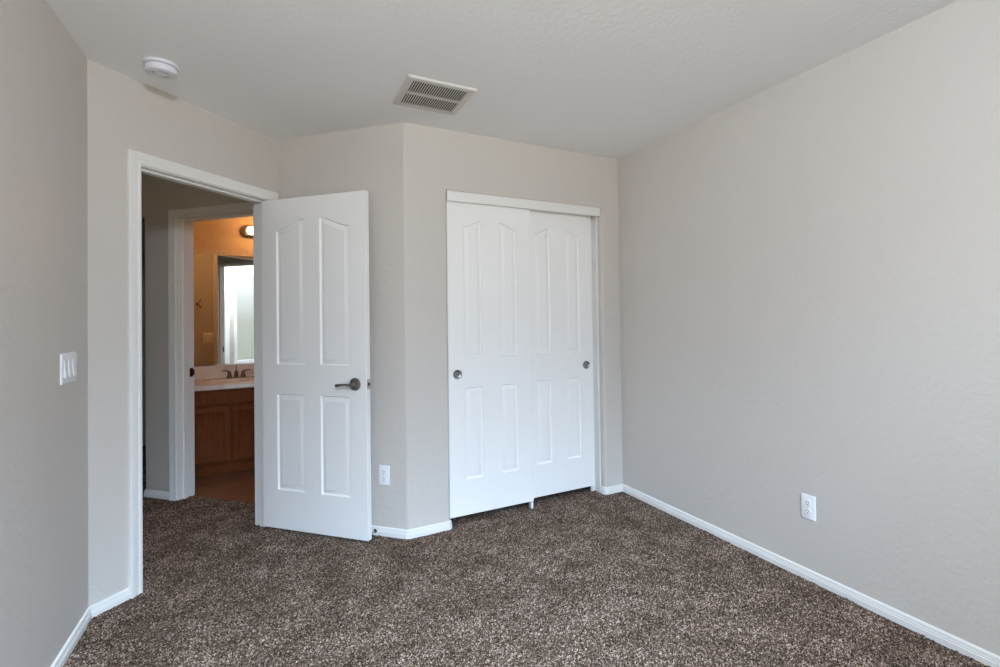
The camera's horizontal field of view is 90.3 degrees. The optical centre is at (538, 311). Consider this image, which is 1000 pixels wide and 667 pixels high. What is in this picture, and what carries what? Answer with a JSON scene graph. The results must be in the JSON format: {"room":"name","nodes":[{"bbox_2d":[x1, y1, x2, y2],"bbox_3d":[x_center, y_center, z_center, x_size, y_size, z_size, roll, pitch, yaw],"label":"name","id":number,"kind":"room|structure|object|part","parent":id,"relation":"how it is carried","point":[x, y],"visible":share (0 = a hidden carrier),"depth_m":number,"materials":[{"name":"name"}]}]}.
{"room":"empty bedroom","nodes":[
{"label":"empty bedroom","id":0,"kind":"room"},
{"bbox_2d":[0,0,145,666],"bbox_3d":[-3.057,0.127,1.669,2.414,2.480,7.350,0,-1,-28],"label":"wall","id":1,"kind":"structure","parent":0,"point":[44,181],"depth_m":1.70,"materials":[{"name":"grey paint"}]},
{"bbox_2d":[60,352,76,384],"bbox_3d":[-1.811,0.217,1.918,0.012,0.116,0.162,0,-1,-28],"label":"light switch","id":2,"kind":"object","parent":1,"relation":"attached to","point":[68,361],"visible":1,"depth_m":1.91,"materials":[{"name":"white plastic"}]},
{"bbox_2d":[51,587,130,666],"bbox_3d":[-1.048,1.251,0.636,0.121,0.050,3.651,0,-1,-28],"label":"baseboard","id":3,"kind":"structure","parent":1,"relation":"attached to","point":[94,610],"depth_m":2.06,"materials":[{"name":"white paint"}]},
{"bbox_2d":[141,173,144,221],"bbox_3d":[-3.351,0.148,3.006,2.980,2.480,1.703,-1,-1,17],"label":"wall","id":4,"kind":"structure","parent":0,"point":[142,175],"depth_m":3.64,"materials":[{"name":"grey paint"}]},
{"bbox_2d":[87,59,277,606],"bbox_3d":[-1.831,0.123,2.677,0.120,2.480,1.208,-1,-1,17],"label":"wall","id":5,"kind":"structure","parent":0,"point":[124,112],"depth_m":2.24,"materials":[{"name":"grey paint"}]},
{"bbox_2d":[127,149,277,598],"bbox_3d":[-1.818,0.289,2.713,0.152,2.073,0.871,-1,-1,17],"label":"door frame","id":6,"kind":"structure","parent":5,"relation":"attached to","point":[138,162],"depth_m":2.33,"materials":[{"name":"white paint"}]},
{"bbox_3d":[-1.883,0.286,2.733,0.016,2.065,0.871,-1,-1,17],"label":"casing","id":7,"kind":"part","parent":6,"relation":"part of","materials":[{"name":"white paint"}]},
{"bbox_2d":[261,190,371,540],"bbox_3d":[-1.321,0.306,2.927,0.773,1.978,0.152,-1,-1,18],"label":"door","id":8,"kind":"structure","parent":6,"relation":"attached to","point":[316,308],"depth_m":2.90,"materials":[{"name":"white paint"}]},
{"bbox_3d":[-1.094,0.413,2.786,0.108,0.026,0.023,-1,-1,18],"label":"lever","id":9,"kind":"part","parent":8,"relation":"part of","materials":[{"name":"silver metal"}]},
{"bbox_3d":[-1.046,0.411,2.798,0.073,0.073,0.043,-1,-1,18],"label":"handle","id":10,"kind":"part","parent":8,"relation":"part of","materials":[{"name":"silver metal"}]},
{"bbox_2d":[145,174,248,491],"bbox_3d":[-2.273,0.140,3.506,1.202,2.480,0.125,-1,-1,17],"label":"wall","id":11,"kind":"structure","parent":0,"point":[161,195],"depth_m":3.58,"materials":[{"name":"grey paint"}]},
{"bbox_2d":[144,489,168,499],"bbox_3d":[-3.046,1.322,3.981,0.160,0.050,1.246,0,-1,-36],"label":"baseboard","id":12,"kind":"structure","parent":11,"relation":"attached to","point":[147,493],"depth_m":3.56,"materials":[{"name":"white paint"}]},
{"bbox_2d":[168,202,252,500],"bbox_3d":[-2.211,0.304,3.486,0.839,2.073,0.157,-1,-1,17],"label":"door frame","id":13,"kind":"structure","parent":11,"relation":"attached to","point":[180,221],"depth_m":3.54,"materials":[{"name":"white paint"}]},
{"bbox_3d":[-2.539,0.443,3.633,0.005,0.065,0.039,-1,-1,17],"label":"strike plate","id":14,"kind":"part","parent":13,"relation":"part of","materials":[{"name":"brown metal"}]},
{"bbox_3d":[-2.190,0.301,3.553,0.839,2.065,0.016,-1,-1,17],"label":"casing","id":15,"kind":"part","parent":13,"relation":"part of","materials":[{"name":"white paint"}]},
{"bbox_2d":[194,216,253,366],"bbox_3d":[-2.327,0.159,4.930,2.197,2.480,0.120,0,-1,-28],"label":"wall","id":16,"kind":"structure","parent":0,"point":[220,236],"depth_m":4.57,"materials":[{"name":"beige paint"}]},
{"bbox_2d":[194,254,253,365],"bbox_3d":[-2.396,-0.020,4.822,1.718,1.007,0.010,0,-1,-28],"label":"wall mirror","id":17,"kind":"object","parent":16,"relation":"attached to","point":[223,284],"visible":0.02,"depth_m":4.55,"materials":[{"name":"silver mirror"}]},
{"bbox_2d":[194,364,253,379],"bbox_3d":[-2.355,0.544,4.826,1.809,0.116,0.018,0,-1,-28],"label":"backsplash","id":18,"kind":"structure","parent":16,"relation":"attached to","point":[200,372],"depth_m":4.52,"materials":[{"name":"stone"}]},
{"bbox_2d":[240,225,252,238],"bbox_3d":[-2.430,-0.752,4.748,0.740,0.122,0.134,0,-1,-28],"label":"wall lamp","id":19,"kind":"object","parent":16,"relation":"attached to","point":[246,231],"visible":0.22,"depth_m":4.62,"materials":[{"name":"white glass"}]},
{"bbox_3d":[-2.659,-0.751,4.593,0.080,0.080,0.080,0,-1,-28],"label":"bulb","id":20,"kind":"part","parent":19,"relation":"part of","materials":[{"name":"beige glass"}]},
{"bbox_2d":[277,122,407,529],"bbox_3d":[-1.183,0.119,3.050,0.908,2.480,0.120,-1,-1,17],"label":"wall","id":21,"kind":"structure","parent":0,"point":[370,159],"depth_m":2.91,"materials":[{"name":"grey paint"}]},
{"bbox_2d":[379,465,389,485],"bbox_3d":[-0.899,0.953,2.891,0.071,0.115,0.009,-1,-1,17],"label":"wall outlet","id":22,"kind":"object","parent":21,"relation":"attached to","point":[384,470],"visible":1,"depth_m":2.89,"materials":[{"name":"white plastic"}]},
{"bbox_2d":[372,519,451,538],"bbox_3d":[-1.061,1.281,2.960,1.081,0.050,0.198,-1,-1,4],"label":"baseboard","id":23,"kind":"structure","parent":21,"relation":"attached to","point":[444,526],"depth_m":2.88,"materials":[{"name":"white paint"}]},
{"bbox_2d":[47,0,957,158],"bbox_3d":[-1.694,-1.143,2.376,5.700,0.100,7.650,0,-1,-28],"label":"ceiling","id":24,"kind":"structure","parent":0,"point":[613,79],"depth_m":2.14,"materials":[{"name":"white paint"}]},
{"bbox_2d":[142,57,179,79],"bbox_3d":[-1.670,-1.071,2.197,0.132,0.049,0.132,0,-1,-28],"label":"smoke detector","id":25,"kind":"object","parent":24,"relation":"attached to","point":[161,68],"visible":1,"depth_m":2.17,"materials":[{"name":"white plastic"}]},
{"bbox_2d":[392,74,476,115],"bbox_3d":[-0.538,-1.101,2.546,0.344,0.011,0.344,0,-1,-28],"label":"ceiling vent","id":26,"kind":"object","parent":24,"relation":"in","point":[417,92],"visible":1,"depth_m":2.52,"materials":[{"name":"white metal"}]},
{"bbox_2d":[404,122,622,528],"bbox_3d":[-0.114,0.107,3.283,1.542,2.480,0.120,0,-1,-28],"label":"wall","id":27,"kind":"structure","parent":0,"point":[437,161],"depth_m":2.98,"materials":[{"name":"grey paint"}]},
{"bbox_2d":[446,198,533,518],"bbox_3d":[-0.300,0.276,3.150,0.572,1.940,0.036,0,-1,-28],"label":"door","id":28,"kind":"structure","parent":27,"relation":"in","point":[489,257],"depth_m":3.13,"materials":[{"name":"white paint"}]},
{"bbox_3d":[-0.493,0.382,3.026,0.057,0.057,0.007,0,-1,-28],"label":"finger pull","id":29,"kind":"part","parent":28,"relation":"part of","materials":[{"name":"grey metal"}]},
{"bbox_2d":[446,190,599,215],"bbox_3d":[-0.081,-0.706,3.306,1.123,0.060,0.099,0,-1,-28],"label":"trim","id":30,"kind":"structure","parent":27,"relation":"attached to","point":[455,196],"depth_m":3.23,"materials":[{"name":"white paint"}]},
{"bbox_2d":[530,209,594,497],"bbox_3d":[0.134,0.273,3.436,0.566,1.940,0.036,0,-1,-28],"label":"door","id":31,"kind":"structure","parent":27,"relation":"in","point":[560,243],"depth_m":3.44,"materials":[{"name":"white paint"}]},
{"bbox_3d":[0.340,0.377,3.529,0.057,0.057,0.007,0,-1,-28],"label":"finger pull","id":32,"kind":"part","parent":31,"relation":"part of","materials":[{"name":"grey metal"}]},
{"bbox_2d":[590,216,600,491],"bbox_3d":[0.398,0.278,3.583,0.044,2.032,0.076,0,-1,-28],"label":"trim","id":33,"kind":"structure","parent":27,"relation":"attached to","point":[594,243],"depth_m":3.58,"materials":[{"name":"white paint"}]},
{"bbox_2d":[63,445,990,666],"bbox_3d":[-1.647,1.326,2.323,5.302,0.060,7.300,0,-1,-28],"label":"floor","id":34,"kind":"structure","parent":0,"point":[582,577],"depth_m":2.21,"materials":[{"name":"carpet"}]},
{"bbox_2d":[194,387,254,476],"bbox_3d":[-2.226,0.993,4.584,1.802,0.712,0.554,0,-1,-28],"label":"vanity cabinet","id":35,"kind":"object","parent":34,"relation":"on","point":[224,418],"visible":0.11,"depth_m":4.09,"materials":[{"name":"brown wood"}]},
{"bbox_3d":[-2.671,1.002,4.038,0.288,0.444,0.018,0,-1,-28],"label":"cabinet door","id":36,"kind":"part","parent":35,"relation":"part of","materials":[{"name":"brown wood"}]},
{"bbox_2d":[194,364,253,390],"bbox_3d":[-2.226,0.608,4.588,1.809,0.254,0.558,0,-1,-28],"label":"countertop","id":37,"kind":"structure","parent":35,"relation":"on","point":[205,377],"depth_m":4.46,"materials":[{"name":"stone"}]},
{"bbox_2d":[223,366,249,378],"bbox_3d":[-2.742,0.548,4.505,0.165,0.111,0.165,-1,-1,17],"label":"faucet","id":38,"kind":"object","parent":37,"relation":"on","point":[229,376],"visible":1,"depth_m":4.50,"materials":[{"name":"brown metal"}]},
{"bbox_3d":[-2.543,0.705,4.114,0.590,0.112,0.018,0,-1,-28],"label":"drawer","id":39,"kind":"part","parent":35,"relation":"part of","materials":[{"name":"brown wood"}]},
{"bbox_3d":[-2.406,1.000,4.182,0.288,0.444,0.018,0,-1,-28],"label":"cabinet door","id":40,"kind":"part","parent":35,"relation":"part of","materials":[{"name":"brown wood"}]},
{"bbox_2d":[618,0,999,655],"bbox_3d":[1.332,0.075,2.358,0.120,2.480,4.620,0,-1,-28],"label":"wall","id":41,"kind":"structure","parent":0,"point":[809,265],"depth_m":2.20,"materials":[{"name":"grey paint"}]},
{"bbox_2d":[600,484,999,666],"bbox_3d":[1.388,1.234,1.965,0.169,0.050,3.667,0,-1,-28],"label":"baseboard","id":42,"kind":"structure","parent":41,"relation":"attached to","point":[946,639],"depth_m":2.23,"materials":[{"name":"white paint"}]},
{"bbox_2d":[801,493,815,521],"bbox_3d":[1.273,0.923,2.343,0.009,0.115,0.071,0,-1,-28],"label":"wall outlet","id":43,"kind":"object","parent":41,"relation":"attached to","point":[808,502],"visible":1,"depth_m":2.34,"materials":[{"name":"white plastic"}]},
{"bbox_2d":[804,508,810,514],"bbox_3d":[1.271,0.942,2.341,0.003,0.034,0.034,0,-1,-28],"label":"socket","id":44,"kind":"object","parent":43,"relation":"attached to","point":[807,511],"depth_m":2.34,"materials":[{"name":"white plastic"}]},
{"bbox_2d":[804,499,810,506],"bbox_3d":[1.270,0.903,2.342,0.003,0.034,0.034,0,-1,-28],"label":"socket","id":45,"kind":"object","parent":43,"relation":"attached to","point":[807,502],"depth_m":2.34,"materials":[{"name":"white plastic"}]}
]}

